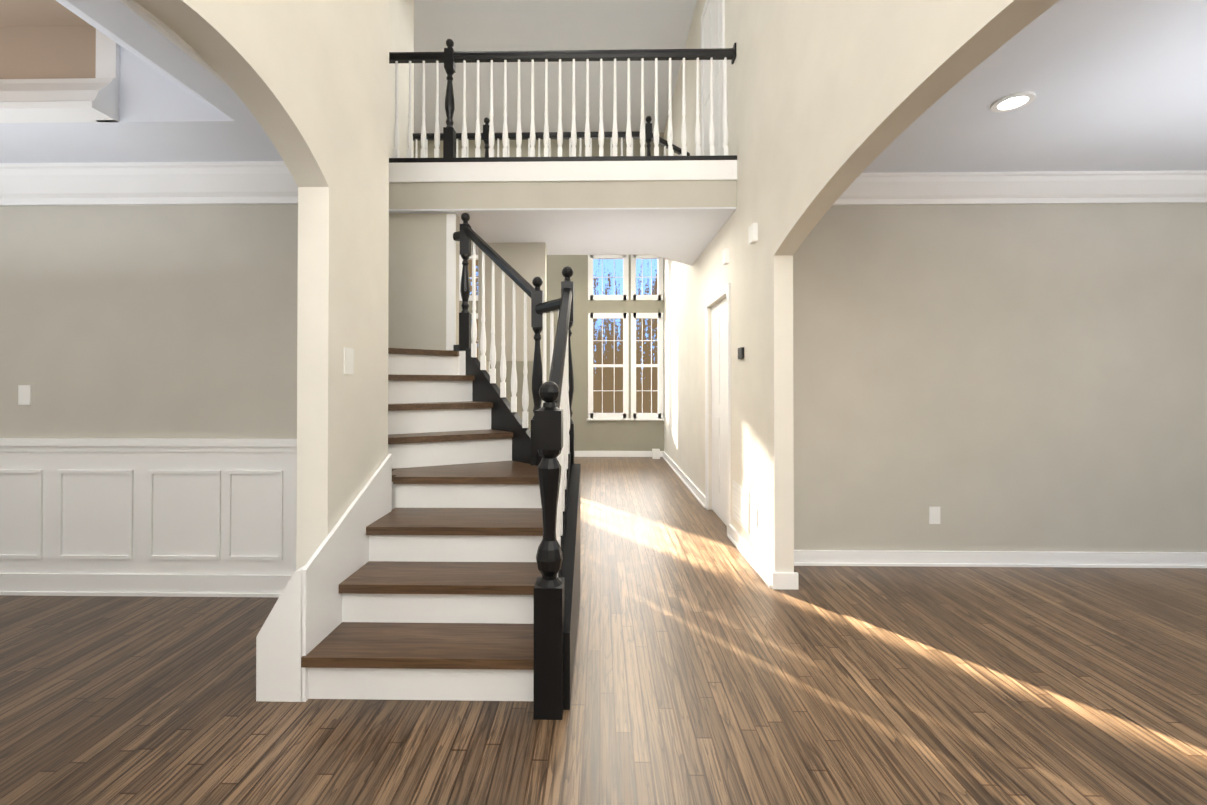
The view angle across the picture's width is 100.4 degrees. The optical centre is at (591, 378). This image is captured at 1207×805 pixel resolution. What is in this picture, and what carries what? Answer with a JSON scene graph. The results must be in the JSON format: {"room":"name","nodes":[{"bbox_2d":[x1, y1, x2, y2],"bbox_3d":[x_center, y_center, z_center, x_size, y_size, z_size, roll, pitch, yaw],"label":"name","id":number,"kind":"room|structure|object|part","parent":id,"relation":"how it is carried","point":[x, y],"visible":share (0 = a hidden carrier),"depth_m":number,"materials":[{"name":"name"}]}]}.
{"room":"entrance hall","nodes":[
{"label":"entrance hall","id":0,"kind":"room"},
{"bbox_2d":[0,0,95,78],"bbox_3d":[-3.870,-1.565,1.337,3.040,0.470,2.440,0,0,1],"label":"ceiling","id":1,"kind":"structure","parent":0,"point":[47,39],"depth_m":2.48,"materials":[{"name":"beige paint"}]},
{"bbox_2d":[0,29,119,122],"bbox_3d":[-3.825,-1.501,2.440,2.990,0.480,0.132,0,0,1],"label":"crown molding","id":2,"kind":"structure","parent":1,"relation":"attached to","point":[74,100],"depth_m":2.34,"materials":[{"name":"white wood"}]},
{"bbox_2d":[0,0,282,162],"bbox_3d":[-3.783,-1.534,1.435,4.910,0.530,3.340,0,0,1],"label":"ceiling","id":3,"kind":"structure","parent":0,"point":[177,104],"depth_m":2.48,"materials":[{"name":"white paint"}]},
{"bbox_2d":[0,204,297,438],"bbox_3d":[-3.763,-0.161,3.145,4.890,2.950,0.100,0,0,1],"label":"wall","id":4,"kind":"structure","parent":0,"point":[148,321],"depth_m":3.08,"materials":[{"name":"beige paint"}]},
{"bbox_2d":[18,385,30,404],"bbox_3d":[-3.479,0.103,3.085,0.075,0.120,0.006,0,0,1],"label":"light switch","id":5,"kind":"object","parent":4,"relation":"attached to","point":[24,394],"visible":1,"depth_m":3.08,"materials":[{"name":"white plastic"}]},
{"bbox_2d":[0,438,296,596],"bbox_3d":[-3.759,0.841,3.067,4.900,0.945,0.040,0,0,1],"label":"wainscoting","id":6,"kind":"structure","parent":4,"relation":"attached to","point":[180,517],"depth_m":3.05,"materials":[{"name":"white wood"}]},
{"bbox_2d":[0,161,297,205],"bbox_3d":[-3.756,-1.159,3.025,4.908,0.197,0.154,0,0,1],"label":"crown molding","id":7,"kind":"structure","parent":4,"relation":"attached to","point":[159,183],"depth_m":2.99,"materials":[{"name":"white wood"}]},
{"bbox_2d":[133,0,388,570],"bbox_3d":[-1.271,-1.505,0.650,0.140,5.600,4.460,0,0,1],"label":"wall","id":8,"kind":"structure","parent":0,"point":[307,81],"depth_m":2.25,"materials":[{"name":"beige paint"}]},
{"bbox_2d":[119,0,230,87],"bbox_3d":[-1.402,-1.174,1.391,0.148,0.190,3.340,0,0,1],"label":"crown molding","id":9,"kind":"structure","parent":8,"relation":"attached to","point":[157,24],"depth_m":1.58,"materials":[{"name":"white wood"}]},
{"bbox_2d":[344,347,353,373],"bbox_3d":[-1.167,-0.082,2.413,0.006,0.125,0.085,0,0,1],"label":"light switch","id":10,"kind":"object","parent":8,"relation":"attached to","point":[348,360],"visible":1,"depth_m":2.40,"materials":[{"name":"white plastic"}]},
{"bbox_2d":[389,0,413,157],"bbox_3d":[-2.049,-2.823,4.225,0.120,2.910,2.640,0,0,1],"label":"wall","id":11,"kind":"structure","parent":0,"point":[401,25],"depth_m":5.21,"materials":[{"name":"beige paint"}]},
{"bbox_2d":[388,213,458,350],"bbox_3d":[-1.854,-0.023,4.195,1.470,2.690,0.100,0,0,1],"label":"wall","id":12,"kind":"structure","parent":0,"point":[417,287],"depth_m":4.14,"materials":[{"name":"beige paint"}]},
{"bbox_2d":[446,214,455,349],"bbox_3d":[-1.157,-0.790,4.131,0.075,1.118,0.014,0,0,1],"label":"door frame","id":13,"kind":"structure","parent":12,"relation":"attached to","point":[450,284],"depth_m":4.12,"materials":[{"name":"white wood"}]},
{"bbox_2d":[478,242,546,407],"bbox_3d":[-0.798,-0.011,5.062,0.670,2.678,0.120,0,0,1],"label":"wall","id":14,"kind":"structure","parent":0,"point":[527,262],"depth_m":5.01,"materials":[{"name":"beige paint"}]},
{"bbox_2d":[414,133,663,450],"bbox_3d":[-1.623,-1.444,8.798,5.970,5.600,0.140,0,0,1],"label":"wall","id":15,"kind":"structure","parent":0,"point":[618,435],"depth_m":8.70,"materials":[{"name":"beige paint"}]},
{"bbox_2d":[459,255,663,419],"bbox_3d":[-1.384,-0.719,8.743,5.270,2.890,0.150,0,0,1],"label":"window frames","id":16,"kind":"structure","parent":15,"relation":"in","point":[624,415],"depth_m":8.67,"materials":[{"name":"white wood"}]},
{"bbox_2d":[574,451,662,456],"bbox_3d":[-1.684,1.306,8.698,5.850,0.100,0.020,0,0,1],"label":"baseboard","id":17,"kind":"structure","parent":15,"relation":"attached to","point":[612,453],"depth_m":8.65,"materials":[{"name":"white wood"}]},
{"bbox_2d":[414,0,696,132],"bbox_3d":[-1.714,-4.342,3.670,5.970,0.120,10.440,0,0,1],"label":"wall","id":18,"kind":"structure","parent":0,"point":[502,25],"depth_m":6.52,"materials":[{"name":"beige paint"}]},
{"bbox_2d":[389,180,736,208],"bbox_3d":[-0.399,-1.544,5.056,3.150,0.365,2.000,0,0,1],"label":"wall","id":19,"kind":"structure","parent":0,"point":[565,194],"depth_m":4.05,"materials":[{"name":"beige paint"}]},
{"bbox_2d":[413,116,689,157],"bbox_3d":[-0.407,-2.279,5.709,3.111,1.113,0.569,0,0,1],"label":"balcony railing","id":20,"kind":"object","parent":19,"relation":"on","point":[649,137],"visible":0.1,"depth_m":5.45,"materials":[{"name":"black paint"}]},
{"bbox_2d":[389,39,736,162],"bbox_3d":[-0.416,-2.256,4.100,3.150,1.043,0.114,0,0,1],"label":"balcony railing","id":21,"kind":"object","parent":19,"relation":"on","point":[449,57],"visible":0.9,"depth_m":4.09,"materials":[{"name":"black paint"}]},
{"bbox_2d":[389,160,736,182],"bbox_3d":[-0.416,-1.662,4.048,3.150,0.155,0.018,0,0,1],"label":"trim","id":22,"kind":"structure","parent":19,"relation":"attached to","point":[564,171],"depth_m":4.04,"materials":[{"name":"white wood"}]},
{"bbox_2d":[389,207,736,265],"bbox_3d":[-0.399,-1.356,5.051,3.150,0.012,1.988,0,0,1],"label":"ceiling","id":23,"kind":"structure","parent":0,"point":[685,235],"depth_m":4.55,"materials":[{"name":"white paint"}]},
{"bbox_2d":[0,457,1206,804],"bbox_3d":[0.001,1.367,3.577,14.000,0.100,11.200,0,0,1],"label":"floor","id":24,"kind":"structure","parent":0,"point":[710,667],"depth_m":2.04,"materials":[{"name":"brown wood"}]},
{"bbox_2d":[256,213,580,719],"bbox_3d":[-1.339,-0.011,3.041,2.540,2.648,2.180,0,0,1],"label":"staircase","id":25,"kind":"structure","parent":24,"relation":"on","point":[444,562],"depth_m":2.39,"materials":[{"name":"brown wood"}]},
{"bbox_2d":[652,449,659,458],"bbox_3d":[1.077,1.274,8.460,0.120,0.160,0.100,0,0,1],"label":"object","id":26,"kind":"object","parent":24,"relation":"on","point":[655,453],"visible":1,"depth_m":8.41,"materials":[{"name":"white plastic"}]},
{"bbox_2d":[664,0,1058,571],"bbox_3d":[1.211,-1.483,3.597,0.120,5.600,10.440,0,0,1],"label":"wall","id":27,"kind":"structure","parent":0,"point":[829,102],"depth_m":3.15,"materials":[{"name":"beige paint"}]},
{"bbox_2d":[662,451,704,507],"bbox_3d":[1.193,1.292,6.902,0.032,0.100,3.510,0,0,1],"label":"baseboard","id":28,"kind":"structure","parent":27,"relation":"attached to","point":[689,484],"depth_m":6.27,"materials":[{"name":"white wood"}]},
{"bbox_2d":[701,0,724,155],"bbox_3d":[1.163,-2.788,4.888,0.020,2.120,0.960,0,0,1],"label":"door frame","id":29,"kind":"structure","parent":27,"relation":"attached to","point":[713,25],"depth_m":4.79,"materials":[{"name":"white wood"}]},
{"bbox_2d":[705,283,730,533],"bbox_3d":[1.196,0.266,4.684,0.088,2.120,0.940,0,0,1],"label":"door frame","id":30,"kind":"structure","parent":27,"relation":"attached to","point":[718,387],"depth_m":4.70,"materials":[{"name":"white wood"}]},
{"bbox_2d":[722,248,728,264],"bbox_3d":[1.146,-1.037,4.305,0.035,0.120,0.100,0,0,1],"label":"box","id":31,"kind":"object","parent":27,"relation":"attached to","point":[725,256],"visible":1,"depth_m":4.26,"materials":[{"name":"white plastic"}]},
{"bbox_2d":[738,347,743,358],"bbox_3d":[1.146,-0.191,3.869,0.020,0.085,0.110,0,0,1],"label":"thermostat","id":32,"kind":"object","parent":27,"relation":"attached to","point":[741,353],"visible":1,"depth_m":3.82,"materials":[{"name":"black plastic"}]},
{"bbox_2d":[732,481,749,533],"bbox_3d":[1.151,0.990,3.905,0.012,0.300,0.450,0,0,1],"label":"air vent","id":33,"kind":"object","parent":27,"relation":"in","point":[740,505],"visible":1,"depth_m":3.86,"materials":[{"name":"white metal"}]},
{"bbox_2d":[748,223,757,243],"bbox_3d":[1.132,-1.013,3.535,0.035,0.120,0.100,0,0,1],"label":"box","id":34,"kind":"object","parent":27,"relation":"attached to","point":[753,232],"visible":1,"depth_m":3.49,"materials":[{"name":"white plastic"}]},
{"bbox_2d":[727,524,780,588],"bbox_3d":[1.147,1.268,3.668,0.052,0.100,1.080,0,0,1],"label":"baseboard","id":35,"kind":"structure","parent":27,"relation":"attached to","point":[769,576],"depth_m":3.47,"materials":[{"name":"white wood"}]},
{"bbox_2d":[793,203,1206,551],"bbox_3d":[3.836,-0.158,3.591,5.130,2.950,0.120,0,0,1],"label":"wall","id":36,"kind":"structure","parent":0,"point":[1008,377],"depth_m":3.55,"materials":[{"name":"beige paint"}]},
{"bbox_2d":[929,507,939,523],"bbox_3d":[2.416,0.967,3.545,0.075,0.120,0.006,0,0,1],"label":"outlet","id":37,"kind":"object","parent":36,"relation":"attached to","point":[934,515],"visible":1,"depth_m":3.54,"materials":[{"name":"white plastic"}]},
{"bbox_2d":[794,550,1206,567],"bbox_3d":[3.836,1.267,3.504,5.128,0.100,0.032,0,0,1],"label":"baseboard","id":38,"kind":"structure","parent":36,"relation":"attached to","point":[1002,559],"depth_m":3.52,"materials":[{"name":"white wood"}]},
{"bbox_2d":[833,170,1206,204],"bbox_3d":[3.835,-1.316,3.471,5.128,0.175,0.136,0,0,1],"label":"crown molding","id":39,"kind":"structure","parent":36,"relation":"attached to","point":[1038,187],"depth_m":3.48,"materials":[{"name":"white wood"}]},
{"bbox_2d":[862,0,1206,172],"bbox_3d":[3.801,-1.468,1.586,5.130,0.100,3.910,0,0,1],"label":"ceiling","id":40,"kind":"structure","parent":0,"point":[1117,85],"depth_m":2.56,"materials":[{"name":"white paint"}]},
{"bbox_2d":[991,91,1035,112],"bbox_3d":[2.143,-1.405,2.560,0.176,0.012,0.176,0,0,1],"label":"recessed light","id":41,"kind":"object","parent":40,"relation":"in","point":[1031,95],"depth_m":2.55,"materials":[{"name":"white plastic"}]},
{"bbox_3d":[2.143,-1.407,2.560,0.120,0.004,0.120,0,0,1],"label":"recessed ceiling light lens","id":42,"kind":"part","parent":41,"relation":"part of","materials":[{"name":"white plastic"}]},
{"label":"outside","id":43,"kind":"structure","parent":0,"visible":0},
{"bbox_2d":[593,259,657,412],"bbox_3d":[0.273,-5.366,19.076,32.000,14.400,0.100,0,0,1],"label":"window panes","id":44,"kind":"structure","parent":43,"point":[612,268],"depth_m":18.98,"materials":[{"name":"clear glass"}]}
]}

